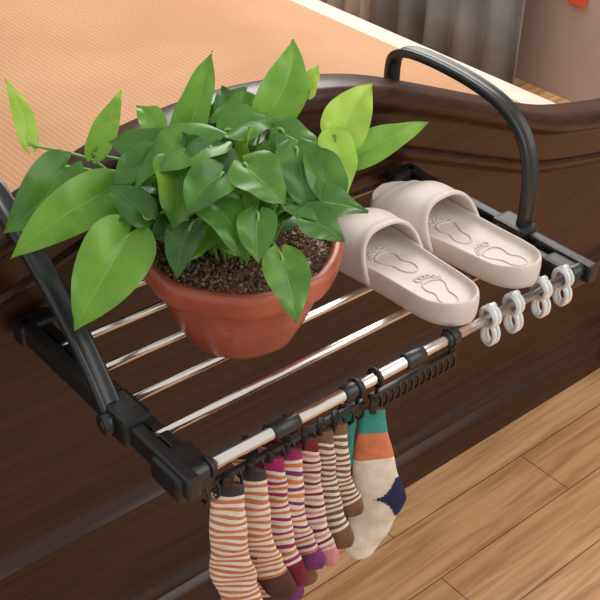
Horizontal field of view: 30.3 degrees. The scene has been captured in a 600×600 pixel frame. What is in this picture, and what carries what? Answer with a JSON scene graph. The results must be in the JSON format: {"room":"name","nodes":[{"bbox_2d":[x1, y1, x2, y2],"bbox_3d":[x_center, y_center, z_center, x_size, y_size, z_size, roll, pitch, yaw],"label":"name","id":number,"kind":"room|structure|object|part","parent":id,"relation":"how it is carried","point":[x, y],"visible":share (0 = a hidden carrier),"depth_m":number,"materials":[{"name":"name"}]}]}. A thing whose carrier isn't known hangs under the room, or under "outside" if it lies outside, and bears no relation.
{"room":"bedroom","nodes":[
{"label":"bedroom","id":0,"kind":"room"},
{"bbox_2d":[143,227,343,358],"bbox_3d":[-0.069,-0.018,1.275,0.232,0.121,0.232,-25,43,-33],"label":"pot","id":1,"kind":"object","parent":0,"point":[226,306],"depth_m":1.20,"materials":[{"name":"ceramic"}]},
{"bbox_2d":[299,78,599,599],"bbox_3d":[-0.059,0.264,2.197,4.200,0.050,5.200,-25,43,-33],"label":"floor","id":2,"kind":"structure","parent":0,"point":[515,515],"depth_m":1.98,"materials":[{"name":"brown wood"}]},
{"bbox_2d":[0,0,599,599],"bbox_3d":[-0.857,-0.435,2.152,2.420,1.100,2.295,-25,43,-33],"label":"bed","id":3,"kind":"object","parent":2,"relation":"on","point":[84,515],"visible":0.59,"depth_m":1.78,"materials":[{"name":"brown wood"}]},
{"bbox_3d":[-0.937,-0.356,2.140,1.930,0.250,2.078,-25,43,-33],"label":"mattress","id":4,"kind":"part","parent":3,"relation":"part of","materials":[{"name":"orange fabric"}]},
{"bbox_2d":[0,46,597,505],"bbox_3d":[0.013,-0.074,1.347,0.686,0.240,0.399,-25,43,-33],"label":"drying rack","id":5,"kind":"object","parent":3,"relation":"attached to","point":[180,468],"visible":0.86,"depth_m":1.24,"materials":[{"name":"black plastic"}]},
{"bbox_3d":[-0.313,0.032,1.311,0.050,0.030,0.026,-25,43,-33],"label":"rail corner","id":6,"kind":"part","parent":5,"relation":"part of","materials":[{"name":"black plastic"}]},
{"bbox_3d":[-0.276,-0.005,1.201,0.025,0.192,0.268,-25,43,-33],"label":"hanger arm","id":7,"kind":"part","parent":5,"relation":"part of","materials":[{"name":"black plastic"}]},
{"bbox_3d":[-0.214,0.110,1.200,0.017,0.026,0.345,-25,43,-33],"label":"rail","id":8,"kind":"part","parent":5,"relation":"part of","materials":[{"name":"black plastic"}]},
{"bbox_3d":[-0.202,0.104,1.217,0.014,0.018,0.330,-25,43,-33],"label":"rail","id":9,"kind":"part","parent":5,"relation":"part of","materials":[{"name":"black plastic"}]},
{"bbox_3d":[-0.043,-0.051,1.440,0.646,0.010,0.010,-25,43,-33],"label":"rod","id":10,"kind":"part","parent":5,"relation":"part of","materials":[{"name":"silver metal"}]},
{"bbox_3d":[-0.003,-0.023,1.401,0.646,0.010,0.010,-25,43,-33],"label":"rod","id":11,"kind":"part","parent":5,"relation":"part of","materials":[{"name":"silver metal"}]},
{"bbox_2d":[3,39,427,358],"bbox_3d":[-0.085,-0.090,1.199,0.462,0.325,0.333,-3,35,-7],"label":"pothos","id":12,"kind":"object","parent":5,"relation":"on","point":[238,232],"visible":1,"depth_m":1.15,"materials":[{"name":"plant"}]},
{"bbox_2d":[209,471,262,599],"bbox_3d":[-0.064,0.281,1.204,0.070,0.248,0.024,1,35,-2],"label":"sock","id":13,"kind":"object","parent":5,"relation":"hanging from","point":[232,571],"visible":1,"depth_m":1.18,"materials":[{"name":"multicoloured fabric"}]},
{"bbox_3d":[0.039,0.007,1.361,0.646,0.010,0.010,-25,43,-33],"label":"rod","id":14,"kind":"part","parent":5,"relation":"part of","materials":[{"name":"silver metal"}]},
{"bbox_2d":[232,435,287,599],"bbox_3d":[-0.044,0.259,1.254,0.066,0.268,0.024,4,35,3],"label":"sock","id":15,"kind":"object","parent":5,"relation":"hanging from","point":[265,596],"visible":0.09,"depth_m":1.20,"materials":[{"name":"black fabric"}]},
{"bbox_3d":[-0.080,-0.077,1.475,0.646,0.010,0.010,-25,43,-33],"label":"rod","id":16,"kind":"part","parent":5,"relation":"part of","materials":[{"name":"silver metal"}]},
{"bbox_2d":[236,456,296,597],"bbox_3d":[-0.037,0.255,1.211,0.072,0.212,0.023,-1,35,-4],"label":"sock","id":17,"kind":"object","parent":5,"relation":"hanging from","point":[276,580],"visible":0.72,"depth_m":1.20,"materials":[{"name":"multicoloured fabric"}]},
{"bbox_2d":[258,424,303,599],"bbox_3d":[-0.023,0.252,1.272,0.064,0.275,0.024,0,35,-3],"label":"sock","id":18,"kind":"object","parent":5,"relation":"hanging from","point":[299,593],"visible":0.02,"depth_m":1.33,"materials":[{"name":"purple fabric"}]},
{"bbox_2d":[256,444,307,586],"bbox_3d":[-0.020,0.241,1.223,0.066,0.201,0.024,7,35,7],"label":"sock","id":19,"kind":"object","parent":5,"relation":"hanging from","point":[282,530],"visible":0.59,"depth_m":1.22,"materials":[{"name":"multicoloured fabric"}]},
{"bbox_2d":[279,414,317,586],"bbox_3d":[-0.004,0.237,1.283,0.060,0.263,0.026,4,35,3],"label":"sock","id":20,"kind":"object","parent":5,"relation":"hanging from","point":[312,575],"visible":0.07,"depth_m":1.33,"materials":[{"name":"brown fabric"}]},
{"bbox_2d":[275,435,325,570],"bbox_3d":[-0.001,0.232,1.237,0.067,0.201,0.022,-1,35,-5],"label":"sock","id":21,"kind":"object","parent":5,"relation":"hanging from","point":[313,558],"visible":0.59,"depth_m":1.22,"materials":[{"name":"multicoloured fabric"}]},
{"bbox_2d":[292,426,339,566],"bbox_3d":[0.017,0.224,1.249,0.066,0.201,0.024,7,35,7],"label":"sock","id":22,"kind":"object","parent":5,"relation":"hanging from","point":[314,504],"visible":0.54,"depth_m":1.25,"materials":[{"name":"multicoloured fabric"}]},
{"bbox_2d":[309,417,353,548],"bbox_3d":[0.034,0.210,1.259,0.066,0.188,0.022,7,35,7],"label":"sock","id":23,"kind":"object","parent":5,"relation":"hanging from","point":[342,533],"visible":0.59,"depth_m":1.26,"materials":[{"name":"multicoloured fabric"}]},
{"bbox_2d":[330,402,355,467],"bbox_3d":[0.046,0.155,1.267,0.035,0.107,0.019,7,35,7],"label":"sock","id":24,"kind":"object","parent":5,"relation":"hanging from","point":[350,429],"visible":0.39,"depth_m":1.26,"materials":[{"name":"teal fabric"}]},
{"bbox_2d":[325,410,363,516],"bbox_3d":[0.046,0.191,1.261,0.059,0.158,0.023,-6,36,-11],"label":"sock","id":25,"kind":"object","parent":5,"relation":"hanging from","point":[353,505],"visible":0.61,"depth_m":1.25,"materials":[{"name":"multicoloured fabric"}]},
{"bbox_3d":[0.081,0.036,1.321,0.646,0.010,0.010,-25,43,-33],"label":"rod","id":26,"kind":"part","parent":5,"relation":"part of","materials":[{"name":"silver metal"}]},
{"bbox_2d":[344,397,405,559],"bbox_3d":[0.092,0.217,1.311,0.073,0.257,0.026,1,35,-1],"label":"sock","id":27,"kind":"object","parent":5,"relation":"hanging from","point":[375,476],"visible":0.8,"depth_m":1.30,"materials":[{"name":"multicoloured fabric"}]},
{"bbox_3d":[0.125,0.069,1.274,0.615,0.014,0.014,-25,43,-33],"label":"rod","id":28,"kind":"part","parent":5,"relation":"part of","materials":[{"name":"silver metal"}]},
{"bbox_3d":[0.153,-0.181,1.642,0.050,0.030,0.026,-25,43,-33],"label":"rail corner","id":29,"kind":"part","parent":5,"relation":"part of","materials":[{"name":"black plastic"}]},
{"bbox_2d":[337,208,479,325],"bbox_3d":[0.120,-0.060,1.390,0.114,0.068,0.272,-27,44,-35],"label":"slipper","id":30,"kind":"object","parent":5,"relation":"on","point":[382,251],"visible":0.72,"depth_m":1.37,"materials":[{"name":"beige rubber"}]},
{"bbox_2d":[369,180,541,288],"bbox_3d":[0.199,-0.100,1.452,0.114,0.068,0.272,-24,42,-32],"label":"slipper","id":31,"kind":"object","parent":5,"relation":"on","point":[448,224],"visible":0.88,"depth_m":1.44,"materials":[{"name":"beige rubber"}]},
{"bbox_3d":[0.219,-0.229,1.541,0.025,0.195,0.284,-25,43,-33],"label":"hanger arm","id":32,"kind":"part","parent":5,"relation":"part of","materials":[{"name":"black plastic"}]},
{"bbox_3d":[0.251,-0.103,1.538,0.014,0.018,0.330,-25,43,-33],"label":"rail","id":33,"kind":"part","parent":5,"relation":"part of","materials":[{"name":"black plastic"}]},
{"bbox_2d":[478,302,501,345],"bbox_3d":[0.232,0.029,1.355,0.014,0.059,0.032,-25,43,-33],"label":"hook","id":34,"kind":"object","parent":5,"relation":"hanging from","point":[492,308],"visible":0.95,"depth_m":1.35,"materials":[{"name":"white plastic"}]},
{"bbox_3d":[0.270,-0.111,1.544,0.017,0.026,0.345,-25,43,-33],"label":"rail","id":35,"kind":"part","parent":5,"relation":"part of","materials":[{"name":"black plastic"}]},
{"bbox_2d":[502,290,524,333],"bbox_3d":[0.265,0.014,1.378,0.014,0.059,0.032,-25,43,-33],"label":"hook","id":36,"kind":"object","parent":5,"relation":"hanging from","point":[515,295],"visible":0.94,"depth_m":1.37,"materials":[{"name":"white plastic"}]},
{"bbox_2d":[530,275,552,317],"bbox_3d":[0.305,-0.004,1.407,0.014,0.059,0.032,-25,43,-33],"label":"hook","id":37,"kind":"object","parent":5,"relation":"hanging from","point":[547,287],"visible":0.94,"depth_m":1.40,"materials":[{"name":"white plastic"}]},
{"bbox_2d":[551,264,573,306],"bbox_3d":[0.338,-0.019,1.430,0.014,0.059,0.032,-25,43,-33],"label":"hook","id":38,"kind":"object","parent":5,"relation":"hanging from","point":[565,269],"visible":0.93,"depth_m":1.42,"materials":[{"name":"white plastic"}]},
{"bbox_2d":[515,0,599,101],"bbox_3d":[1.125,-1.582,2.568,0.100,2.700,4.600,-25,43,-33],"label":"wall","id":39,"kind":"structure","parent":0,"point":[559,52],"depth_m":3.43,"materials":[{"name":"paint"}]},
{"bbox_2d":[568,0,586,7],"bbox_3d":[0.833,-0.964,3.268,0.014,0.193,0.060,-25,43,-33],"label":"charm","id":40,"kind":"object","parent":39,"relation":"attached to","point":[581,3],"visible":1,"depth_m":3.31,"materials":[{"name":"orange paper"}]},
{"bbox_3d":[0.270,-2.933,2.590,0.028,0.028,1.950,-25,43,-33],"label":"curtain rod","id":41,"kind":"object","parent":39,"relation":"attached to","visible":0},
{"bbox_2d":[319,0,369,21],"bbox_3d":[-0.020,-2.146,3.538,0.070,2.350,1.042,-25,43,-33],"label":"sheer curtain","id":42,"kind":"object","parent":41,"relation":"hanging from","point":[358,8],"visible":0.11,"depth_m":3.95,"materials":[{"name":"white fabric"}]},
{"bbox_2d":[369,0,525,84],"bbox_3d":[0.488,-1.755,3.002,0.077,2.350,0.672,-25,43,-33],"label":"curtain","id":43,"kind":"object","parent":41,"relation":"hanging from","point":[482,35],"visible":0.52,"depth_m":3.53,"materials":[{"name":"grey fabric"}]}
]}

